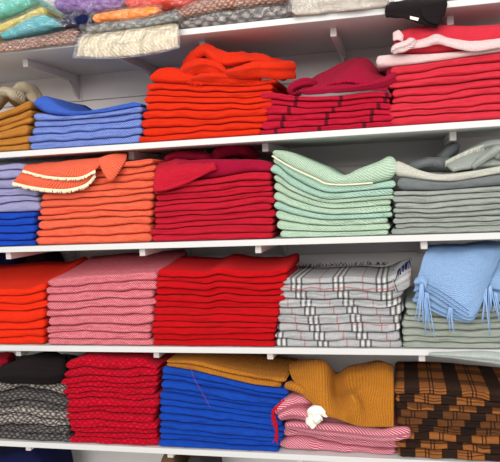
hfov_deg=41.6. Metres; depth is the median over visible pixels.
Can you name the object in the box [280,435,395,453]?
scarf
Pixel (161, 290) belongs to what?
scarf
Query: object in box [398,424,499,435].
scarf
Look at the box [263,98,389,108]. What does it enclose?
scarf
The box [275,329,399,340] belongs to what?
scarf
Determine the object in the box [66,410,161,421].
scarf
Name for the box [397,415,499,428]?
scarf
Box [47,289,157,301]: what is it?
scarf
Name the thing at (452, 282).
scarf
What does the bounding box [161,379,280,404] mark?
scarf
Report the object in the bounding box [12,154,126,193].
scarf
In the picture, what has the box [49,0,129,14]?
scarf
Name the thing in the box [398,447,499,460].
scarf
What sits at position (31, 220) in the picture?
scarf
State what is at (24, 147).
scarf
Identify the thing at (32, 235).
scarf
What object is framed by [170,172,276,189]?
scarf
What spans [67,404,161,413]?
scarf
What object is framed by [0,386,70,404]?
scarf
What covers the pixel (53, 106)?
scarf
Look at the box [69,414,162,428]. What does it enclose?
scarf
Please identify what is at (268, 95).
scarf
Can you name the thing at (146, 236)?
scarf
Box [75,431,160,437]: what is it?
scarf
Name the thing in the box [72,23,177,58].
scarf
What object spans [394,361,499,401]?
scarf
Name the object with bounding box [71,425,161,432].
scarf
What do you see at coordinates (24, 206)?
scarf
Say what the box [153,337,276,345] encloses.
scarf
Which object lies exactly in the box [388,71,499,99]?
scarf
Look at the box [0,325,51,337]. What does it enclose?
scarf
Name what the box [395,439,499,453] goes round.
scarf
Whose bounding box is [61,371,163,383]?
scarf
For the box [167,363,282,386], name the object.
scarf
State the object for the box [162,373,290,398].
scarf
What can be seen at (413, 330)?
scarf
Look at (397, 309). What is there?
scarf
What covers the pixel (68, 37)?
scarf
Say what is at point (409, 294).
scarf
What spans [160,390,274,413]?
scarf
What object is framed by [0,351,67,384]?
sweater
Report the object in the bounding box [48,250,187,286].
scarf
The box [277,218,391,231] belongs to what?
scarf
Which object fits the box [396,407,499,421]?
scarf
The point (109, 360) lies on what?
scarf
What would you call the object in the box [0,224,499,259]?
shelf
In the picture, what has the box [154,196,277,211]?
scarf
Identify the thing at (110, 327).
scarf
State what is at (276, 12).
scarf
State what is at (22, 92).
scarf
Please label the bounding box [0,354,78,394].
scarf
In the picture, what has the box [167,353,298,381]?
scarf
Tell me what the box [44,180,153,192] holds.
scarf
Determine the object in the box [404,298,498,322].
scarf
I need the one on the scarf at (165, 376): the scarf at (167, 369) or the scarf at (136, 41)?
the scarf at (167, 369)
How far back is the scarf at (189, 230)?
1.79 m
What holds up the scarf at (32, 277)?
on the scarf at (42, 295)
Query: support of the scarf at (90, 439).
on the shelf at (301, 455)
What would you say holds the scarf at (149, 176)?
on the scarf at (139, 184)
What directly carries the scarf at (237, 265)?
on the scarf at (217, 277)
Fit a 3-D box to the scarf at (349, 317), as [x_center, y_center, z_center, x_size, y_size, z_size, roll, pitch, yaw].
[0.262,0.224,1.873,0.329,0.028,0.280,-2,4,13]
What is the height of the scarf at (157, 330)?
0.022 m
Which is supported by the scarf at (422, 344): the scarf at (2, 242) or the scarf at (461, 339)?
the scarf at (461, 339)
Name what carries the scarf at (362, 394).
on the scarf at (295, 405)
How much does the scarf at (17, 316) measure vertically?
0.044 m
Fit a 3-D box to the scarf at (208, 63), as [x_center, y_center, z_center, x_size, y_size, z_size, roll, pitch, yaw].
[-0.034,-0.457,1.832,0.348,0.127,0.257,-2,4,13]
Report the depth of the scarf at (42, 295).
1.94 m
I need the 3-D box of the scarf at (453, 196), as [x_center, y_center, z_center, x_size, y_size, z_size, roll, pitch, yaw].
[0.573,-0.097,1.770,0.366,0.026,0.289,-2,4,13]
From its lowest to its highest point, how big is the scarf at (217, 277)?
0.028 m
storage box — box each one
[161,454,189,461]
[188,455,221,461]
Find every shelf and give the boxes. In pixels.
[0,0,499,101]
[0,119,499,164]
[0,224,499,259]
[0,314,499,364]
[0,438,499,461]
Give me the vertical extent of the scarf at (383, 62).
0.030 m
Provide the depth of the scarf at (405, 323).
1.67 m
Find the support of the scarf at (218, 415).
on the scarf at (184, 418)
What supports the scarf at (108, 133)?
on the scarf at (133, 139)
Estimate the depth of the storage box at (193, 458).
2.02 m
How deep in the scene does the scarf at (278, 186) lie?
1.72 m
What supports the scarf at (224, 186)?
on the scarf at (249, 189)
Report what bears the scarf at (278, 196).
on the scarf at (279, 205)
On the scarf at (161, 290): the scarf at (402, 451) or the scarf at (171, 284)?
the scarf at (171, 284)
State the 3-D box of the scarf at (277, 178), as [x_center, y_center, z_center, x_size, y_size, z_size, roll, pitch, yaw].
[0.247,-0.124,1.842,0.312,0.080,0.282,-2,4,13]
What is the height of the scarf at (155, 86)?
0.044 m
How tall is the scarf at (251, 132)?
0.020 m
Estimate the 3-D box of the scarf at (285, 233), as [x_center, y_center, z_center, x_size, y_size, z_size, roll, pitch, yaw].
[0.247,-0.006,1.849,0.284,0.020,0.277,-2,4,13]
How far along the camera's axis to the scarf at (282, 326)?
1.74 m
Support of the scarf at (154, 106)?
on the scarf at (200, 115)
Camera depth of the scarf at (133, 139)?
1.86 m
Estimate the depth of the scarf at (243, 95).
1.77 m
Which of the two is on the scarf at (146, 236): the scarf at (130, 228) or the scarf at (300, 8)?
the scarf at (130, 228)
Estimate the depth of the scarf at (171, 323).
1.81 m
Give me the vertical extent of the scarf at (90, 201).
0.030 m
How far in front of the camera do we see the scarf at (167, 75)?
1.78 m
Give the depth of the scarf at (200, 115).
1.77 m
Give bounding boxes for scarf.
[0,0,67,23]
[0,5,64,41]
[0,28,86,52]
[0,81,42,109]
[0,101,44,119]
[0,110,55,126]
[0,117,38,131]
[0,125,38,139]
[0,136,32,146]
[0,144,32,151]
[0,163,27,170]
[0,170,21,178]
[0,179,21,188]
[0,188,45,195]
[0,195,57,203]
[0,200,49,211]
[0,211,45,219]
[0,216,42,225]
[0,224,42,232]
[0,232,42,239]
[0,239,37,245]
[0,257,87,295]
[0,290,50,303]
[0,299,49,310]
[0,306,50,322]
[0,316,52,329]
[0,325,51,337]
[0,333,50,343]
[0,352,14,365]
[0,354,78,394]
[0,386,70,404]
[0,399,67,410]
[0,405,71,419]
[0,412,71,425]
[0,423,71,433]
[0,429,75,441]
[1,12,67,40]
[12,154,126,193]
[28,128,148,142]
[30,135,147,149]
[33,119,147,134]
[34,96,146,115]
[34,107,148,120]
[35,113,146,127]
[36,232,157,244]
[37,223,156,235]
[38,209,159,219]
[39,216,158,229]
[40,192,171,206]
[40,199,168,214]
[42,187,152,199]
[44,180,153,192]
[46,280,158,293]
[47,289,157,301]
[47,296,156,309]
[47,304,156,315]
[47,322,153,332]
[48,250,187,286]
[48,330,154,338]
[48,336,155,344]
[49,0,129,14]
[49,312,156,324]
[58,13,97,33]
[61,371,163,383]
[62,383,161,394]
[64,361,168,376]
[65,396,161,406]
[66,352,175,368]
[66,377,164,387]
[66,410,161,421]
[67,387,162,399]
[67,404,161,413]
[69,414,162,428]
[70,433,161,444]
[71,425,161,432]
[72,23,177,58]
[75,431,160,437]
[79,10,188,33]
[88,5,166,24]
[89,172,154,184]
[95,165,156,178]
[96,159,164,169]
[125,0,206,13]
[139,129,261,142]
[141,116,267,127]
[143,109,267,119]
[143,122,263,136]
[144,96,272,104]
[146,90,273,98]
[146,102,271,110]
[147,83,283,93]
[150,67,288,94]
[150,222,278,234]
[152,320,279,327]
[152,325,277,334]
[153,229,282,241]
[153,307,279,315]
[153,329,278,339]
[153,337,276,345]
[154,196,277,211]
[154,293,284,302]
[154,313,278,322]
[155,180,276,193]
[155,191,278,206]
[155,202,274,216]
[155,208,278,223]
[155,216,280,228]
[155,300,280,308]
[156,185,276,200]
[156,265,297,283]
[156,281,284,289]
[156,287,283,295]
[158,253,299,277]
[158,438,279,450]
[159,412,285,430]
[159,427,284,440]
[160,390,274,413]
[160,398,278,418]
[160,405,282,425]
[160,420,283,436]
[160,433,279,445]
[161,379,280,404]
[162,365,292,394]
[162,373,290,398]
[163,145,259,161]
[163,388,275,406]
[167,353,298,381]
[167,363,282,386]
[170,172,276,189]
[172,0,296,19]
[178,159,276,179]
[179,2,293,29]
[179,43,295,86]
[260,91,392,104]
[260,121,393,134]
[261,103,391,114]
[262,115,393,129]
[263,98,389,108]
[266,109,391,121]
[270,165,394,198]
[271,391,410,442]
[272,150,395,185]
[273,158,396,192]
[274,175,394,202]
[274,182,392,208]
[274,192,392,213]
[274,201,392,219]
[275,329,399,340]
[276,210,388,224]
[276,320,401,346]
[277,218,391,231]
[277,320,400,331]
[278,313,400,323]
[279,292,403,314]
[279,296,400,307]
[280,229,388,237]
[280,281,394,291]
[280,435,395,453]
[281,289,403,299]
[283,261,402,283]
[284,359,393,426]
[284,420,397,447]
[286,396,397,427]
[287,57,397,95]
[288,0,388,16]
[376,48,499,75]
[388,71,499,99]
[389,94,499,111]
[389,104,499,117]
[390,53,499,74]
[391,24,499,53]
[391,111,499,125]
[391,223,499,234]
[392,79,499,98]
[392,87,499,104]
[392,257,411,291]
[393,186,499,195]
[393,191,499,202]
[393,203,499,212]
[393,214,499,223]
[394,208,499,217]
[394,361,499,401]
[395,62,499,82]
[395,161,499,181]
[395,197,499,208]
[395,220,499,227]
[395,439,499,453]
[396,393,499,407]
[396,400,499,413]
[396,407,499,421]
[397,174,499,190]
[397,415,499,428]
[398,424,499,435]
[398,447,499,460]
[402,310,499,329]
[402,326,499,336]
[403,334,499,342]
[403,340,499,347]
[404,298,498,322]
[405,286,499,311]
[406,308,499,317]
[406,432,499,443]
[408,142,472,172]
[412,240,499,337]
[445,139,499,171]
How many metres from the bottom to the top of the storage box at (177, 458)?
0.242 m
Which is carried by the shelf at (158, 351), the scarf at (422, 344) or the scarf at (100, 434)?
the scarf at (422, 344)
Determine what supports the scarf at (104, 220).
on the scarf at (130, 228)
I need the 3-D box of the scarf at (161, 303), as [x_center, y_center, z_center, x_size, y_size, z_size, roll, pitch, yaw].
[-0.070,0.195,1.901,0.368,0.026,0.195,-2,4,13]
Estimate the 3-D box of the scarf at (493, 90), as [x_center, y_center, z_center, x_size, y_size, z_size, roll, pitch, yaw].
[0.565,-0.348,1.750,0.363,0.025,0.267,-2,4,13]
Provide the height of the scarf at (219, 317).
0.025 m
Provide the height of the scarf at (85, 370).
0.035 m
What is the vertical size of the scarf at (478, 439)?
0.030 m
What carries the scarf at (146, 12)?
on the scarf at (170, 18)
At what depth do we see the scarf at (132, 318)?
1.89 m
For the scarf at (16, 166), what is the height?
0.030 m
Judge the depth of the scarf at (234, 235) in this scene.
1.79 m
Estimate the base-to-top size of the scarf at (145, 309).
0.031 m
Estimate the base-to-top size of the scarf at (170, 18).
0.038 m
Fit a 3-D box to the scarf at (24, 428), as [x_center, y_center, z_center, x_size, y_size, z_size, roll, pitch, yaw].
[-0.754,0.588,2.126,0.513,0.033,0.282,-2,4,13]
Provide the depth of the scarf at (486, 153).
1.66 m
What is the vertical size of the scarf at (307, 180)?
0.100 m
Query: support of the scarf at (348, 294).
on the scarf at (287, 302)
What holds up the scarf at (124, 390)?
on the scarf at (156, 394)
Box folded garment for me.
[385,0,446,27]
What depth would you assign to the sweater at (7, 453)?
2.16 m
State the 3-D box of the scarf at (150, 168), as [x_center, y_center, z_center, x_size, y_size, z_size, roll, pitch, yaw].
[-0.395,-0.174,1.991,0.335,0.032,0.280,-2,4,13]
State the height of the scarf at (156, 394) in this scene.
0.027 m
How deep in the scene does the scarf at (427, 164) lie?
1.73 m
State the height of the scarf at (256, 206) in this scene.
0.028 m
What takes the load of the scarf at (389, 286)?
on the scarf at (348, 294)
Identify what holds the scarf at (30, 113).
on the scarf at (30, 121)
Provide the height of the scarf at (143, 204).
0.032 m
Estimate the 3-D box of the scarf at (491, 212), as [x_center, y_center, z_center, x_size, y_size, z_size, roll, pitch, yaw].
[0.578,-0.054,1.774,0.366,0.018,0.276,-2,4,13]
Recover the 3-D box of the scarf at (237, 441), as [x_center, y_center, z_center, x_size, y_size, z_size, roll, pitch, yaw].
[-0.059,0.577,1.974,0.348,0.025,0.276,-2,4,13]
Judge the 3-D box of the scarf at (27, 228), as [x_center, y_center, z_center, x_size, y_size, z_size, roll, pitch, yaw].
[-0.783,-0.014,2.083,0.392,0.030,0.286,-2,4,13]
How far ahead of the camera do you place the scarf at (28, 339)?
1.95 m
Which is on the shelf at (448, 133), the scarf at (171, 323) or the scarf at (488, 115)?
the scarf at (488, 115)
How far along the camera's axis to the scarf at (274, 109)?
1.71 m
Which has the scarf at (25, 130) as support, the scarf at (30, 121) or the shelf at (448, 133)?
the scarf at (30, 121)
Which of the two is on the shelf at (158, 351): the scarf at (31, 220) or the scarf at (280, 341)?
the scarf at (280, 341)
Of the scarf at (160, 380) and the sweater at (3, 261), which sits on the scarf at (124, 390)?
the scarf at (160, 380)
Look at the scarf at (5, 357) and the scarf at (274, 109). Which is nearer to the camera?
the scarf at (274, 109)
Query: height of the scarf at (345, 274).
0.034 m
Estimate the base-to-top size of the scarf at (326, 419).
0.079 m
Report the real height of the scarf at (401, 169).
0.059 m
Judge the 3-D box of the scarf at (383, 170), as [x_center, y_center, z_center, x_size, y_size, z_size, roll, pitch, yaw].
[0.245,-0.177,1.823,0.323,0.103,0.272,-2,4,13]
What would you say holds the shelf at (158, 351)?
attached to the wall
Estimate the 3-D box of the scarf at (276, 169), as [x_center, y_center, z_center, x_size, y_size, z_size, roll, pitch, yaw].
[0.239,-0.142,1.836,0.316,0.098,0.281,-2,4,13]
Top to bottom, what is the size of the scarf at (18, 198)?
0.029 m
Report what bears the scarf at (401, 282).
on the scarf at (345, 274)
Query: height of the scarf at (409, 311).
0.034 m
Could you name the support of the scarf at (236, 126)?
on the scarf at (251, 132)
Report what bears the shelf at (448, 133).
attached to the wall
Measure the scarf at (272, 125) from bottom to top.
0.021 m
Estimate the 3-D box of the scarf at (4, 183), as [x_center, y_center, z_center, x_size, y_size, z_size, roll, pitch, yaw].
[-0.778,-0.144,2.079,0.371,0.034,0.272,-2,4,13]
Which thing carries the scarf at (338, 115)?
on the scarf at (272, 125)
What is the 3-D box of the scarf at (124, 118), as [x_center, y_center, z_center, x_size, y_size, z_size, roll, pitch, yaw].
[-0.432,-0.322,1.990,0.332,0.021,0.281,-2,4,13]
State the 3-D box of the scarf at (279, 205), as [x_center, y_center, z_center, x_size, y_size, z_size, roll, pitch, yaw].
[0.243,-0.066,1.841,0.307,0.053,0.284,-2,4,13]
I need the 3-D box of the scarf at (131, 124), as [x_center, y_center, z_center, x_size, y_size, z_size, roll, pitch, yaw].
[-0.435,-0.302,1.983,0.340,0.026,0.270,-2,4,13]
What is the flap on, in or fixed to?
on the scarf at (225, 167)
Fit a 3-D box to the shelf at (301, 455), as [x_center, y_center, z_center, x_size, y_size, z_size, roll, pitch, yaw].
[0.180,0.641,2.005,3.160,0.107,0.450,-2,4,13]
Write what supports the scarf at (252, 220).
on the scarf at (189, 230)
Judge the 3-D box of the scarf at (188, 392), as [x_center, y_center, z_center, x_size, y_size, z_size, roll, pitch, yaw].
[-0.049,0.453,1.957,0.350,0.047,0.271,-2,4,13]
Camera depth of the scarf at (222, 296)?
1.80 m
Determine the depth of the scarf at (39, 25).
1.87 m
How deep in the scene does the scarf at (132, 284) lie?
1.88 m
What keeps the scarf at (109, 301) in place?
on the scarf at (145, 309)
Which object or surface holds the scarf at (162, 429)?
on the scarf at (237, 441)
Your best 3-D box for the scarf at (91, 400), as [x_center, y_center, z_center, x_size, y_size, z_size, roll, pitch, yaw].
[-0.374,0.488,2.032,0.299,0.033,0.286,-2,4,13]
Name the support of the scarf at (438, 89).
on the scarf at (493, 90)
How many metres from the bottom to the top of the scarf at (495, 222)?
0.017 m
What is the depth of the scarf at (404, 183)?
1.65 m
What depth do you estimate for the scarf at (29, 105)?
1.90 m
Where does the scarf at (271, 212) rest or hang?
on the scarf at (252, 220)
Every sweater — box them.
[0,252,27,264]
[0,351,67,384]
[0,446,73,461]
[25,251,64,262]
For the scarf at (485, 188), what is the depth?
1.65 m
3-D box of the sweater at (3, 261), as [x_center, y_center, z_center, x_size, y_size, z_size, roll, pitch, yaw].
[-0.954,0.189,2.371,0.347,0.264,0.135,-2,4,13]
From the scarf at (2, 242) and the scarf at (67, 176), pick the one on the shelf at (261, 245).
the scarf at (2, 242)
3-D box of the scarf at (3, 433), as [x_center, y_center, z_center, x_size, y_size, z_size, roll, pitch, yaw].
[-0.752,0.606,2.135,0.519,0.031,0.287,-2,4,13]
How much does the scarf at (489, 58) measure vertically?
0.031 m
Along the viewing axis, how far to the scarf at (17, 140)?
1.91 m
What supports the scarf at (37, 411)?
on the scarf at (13, 417)
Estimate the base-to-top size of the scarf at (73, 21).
0.045 m
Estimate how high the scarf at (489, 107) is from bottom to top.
0.017 m
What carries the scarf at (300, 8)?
on the shelf at (341, 32)
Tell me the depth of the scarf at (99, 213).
1.86 m
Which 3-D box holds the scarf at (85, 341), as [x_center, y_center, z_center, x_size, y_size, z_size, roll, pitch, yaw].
[-0.404,0.309,2.026,0.330,0.020,0.276,-2,4,13]
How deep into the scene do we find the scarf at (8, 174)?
1.91 m
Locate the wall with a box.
[0,0,499,461]
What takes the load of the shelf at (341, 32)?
attached to the wall
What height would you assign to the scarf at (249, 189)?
0.029 m
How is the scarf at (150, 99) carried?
on the scarf at (154, 106)
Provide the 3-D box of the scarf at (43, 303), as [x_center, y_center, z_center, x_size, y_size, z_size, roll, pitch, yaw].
[-0.779,0.220,2.111,0.440,0.039,0.279,-2,4,13]
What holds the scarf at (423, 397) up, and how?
on the scarf at (417, 406)
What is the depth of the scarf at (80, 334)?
1.89 m
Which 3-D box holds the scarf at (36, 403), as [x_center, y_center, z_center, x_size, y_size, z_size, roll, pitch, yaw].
[-0.755,0.513,2.124,0.504,0.035,0.273,-2,4,13]
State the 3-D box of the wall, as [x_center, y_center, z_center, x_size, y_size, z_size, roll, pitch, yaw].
[0.206,-0.017,2.207,3.200,2.700,0.060,-2,4,13]
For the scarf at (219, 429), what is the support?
on the scarf at (237, 441)
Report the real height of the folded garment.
0.133 m
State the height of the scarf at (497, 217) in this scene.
0.014 m
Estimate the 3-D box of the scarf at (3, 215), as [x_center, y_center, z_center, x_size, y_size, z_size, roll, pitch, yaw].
[-0.782,-0.054,2.084,0.397,0.028,0.283,-2,4,13]
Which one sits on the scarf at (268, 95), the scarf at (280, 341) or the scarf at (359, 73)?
the scarf at (359, 73)
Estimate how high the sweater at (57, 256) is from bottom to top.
0.244 m
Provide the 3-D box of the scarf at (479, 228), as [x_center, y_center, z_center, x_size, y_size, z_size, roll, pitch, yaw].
[0.574,-0.015,1.774,0.374,0.017,0.277,-2,4,13]
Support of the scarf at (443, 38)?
on the scarf at (383, 62)
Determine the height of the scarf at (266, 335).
0.025 m
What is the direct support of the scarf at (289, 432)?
on the scarf at (295, 441)
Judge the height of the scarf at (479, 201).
0.020 m
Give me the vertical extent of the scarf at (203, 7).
0.053 m
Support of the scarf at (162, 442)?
on the shelf at (301, 455)
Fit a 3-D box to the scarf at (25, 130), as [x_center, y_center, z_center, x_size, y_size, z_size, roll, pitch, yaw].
[-0.792,-0.290,2.063,0.383,0.041,0.277,-2,4,13]
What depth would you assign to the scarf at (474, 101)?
1.64 m
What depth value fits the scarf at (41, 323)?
1.95 m
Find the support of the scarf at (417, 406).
on the scarf at (452, 415)
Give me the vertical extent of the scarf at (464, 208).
0.017 m
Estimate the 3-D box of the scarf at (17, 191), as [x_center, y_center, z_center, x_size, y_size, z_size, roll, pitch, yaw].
[-0.772,-0.121,2.083,0.389,0.030,0.286,-2,4,13]
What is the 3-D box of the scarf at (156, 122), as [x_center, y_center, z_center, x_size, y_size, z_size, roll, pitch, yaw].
[-0.097,-0.309,1.908,0.358,0.032,0.286,-2,4,13]
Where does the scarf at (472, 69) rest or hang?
on the scarf at (450, 80)
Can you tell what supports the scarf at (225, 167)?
on the scarf at (251, 175)
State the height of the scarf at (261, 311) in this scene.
0.025 m
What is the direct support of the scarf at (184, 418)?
on the scarf at (219, 429)
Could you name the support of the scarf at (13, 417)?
on the scarf at (24, 428)
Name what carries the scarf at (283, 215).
on the scarf at (282, 224)
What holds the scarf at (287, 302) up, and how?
on the scarf at (397, 309)
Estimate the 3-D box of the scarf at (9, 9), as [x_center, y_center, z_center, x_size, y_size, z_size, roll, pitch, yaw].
[-0.703,-0.662,2.041,0.230,0.086,0.290,-2,4,13]
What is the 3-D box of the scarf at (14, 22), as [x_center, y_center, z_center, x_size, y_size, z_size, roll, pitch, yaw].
[-0.674,-0.617,2.030,0.276,0.080,0.289,-2,4,13]
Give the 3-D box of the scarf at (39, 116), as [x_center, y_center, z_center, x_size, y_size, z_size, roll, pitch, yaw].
[-0.430,-0.340,1.970,0.333,0.025,0.263,-2,4,13]
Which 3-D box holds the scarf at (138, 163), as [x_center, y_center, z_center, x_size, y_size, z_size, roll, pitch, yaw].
[-0.400,-0.191,1.982,0.336,0.029,0.287,-2,4,13]
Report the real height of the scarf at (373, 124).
0.014 m
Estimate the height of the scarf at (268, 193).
0.026 m
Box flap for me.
[153,159,216,191]
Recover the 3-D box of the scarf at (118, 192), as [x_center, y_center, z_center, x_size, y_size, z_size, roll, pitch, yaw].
[-0.404,-0.115,1.991,0.346,0.023,0.286,-2,4,13]
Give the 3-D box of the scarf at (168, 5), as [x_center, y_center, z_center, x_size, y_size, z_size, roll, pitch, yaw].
[-0.217,-0.646,1.910,0.231,0.066,0.289,-2,4,13]
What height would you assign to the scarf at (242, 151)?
0.053 m
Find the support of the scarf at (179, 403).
on the scarf at (218, 415)

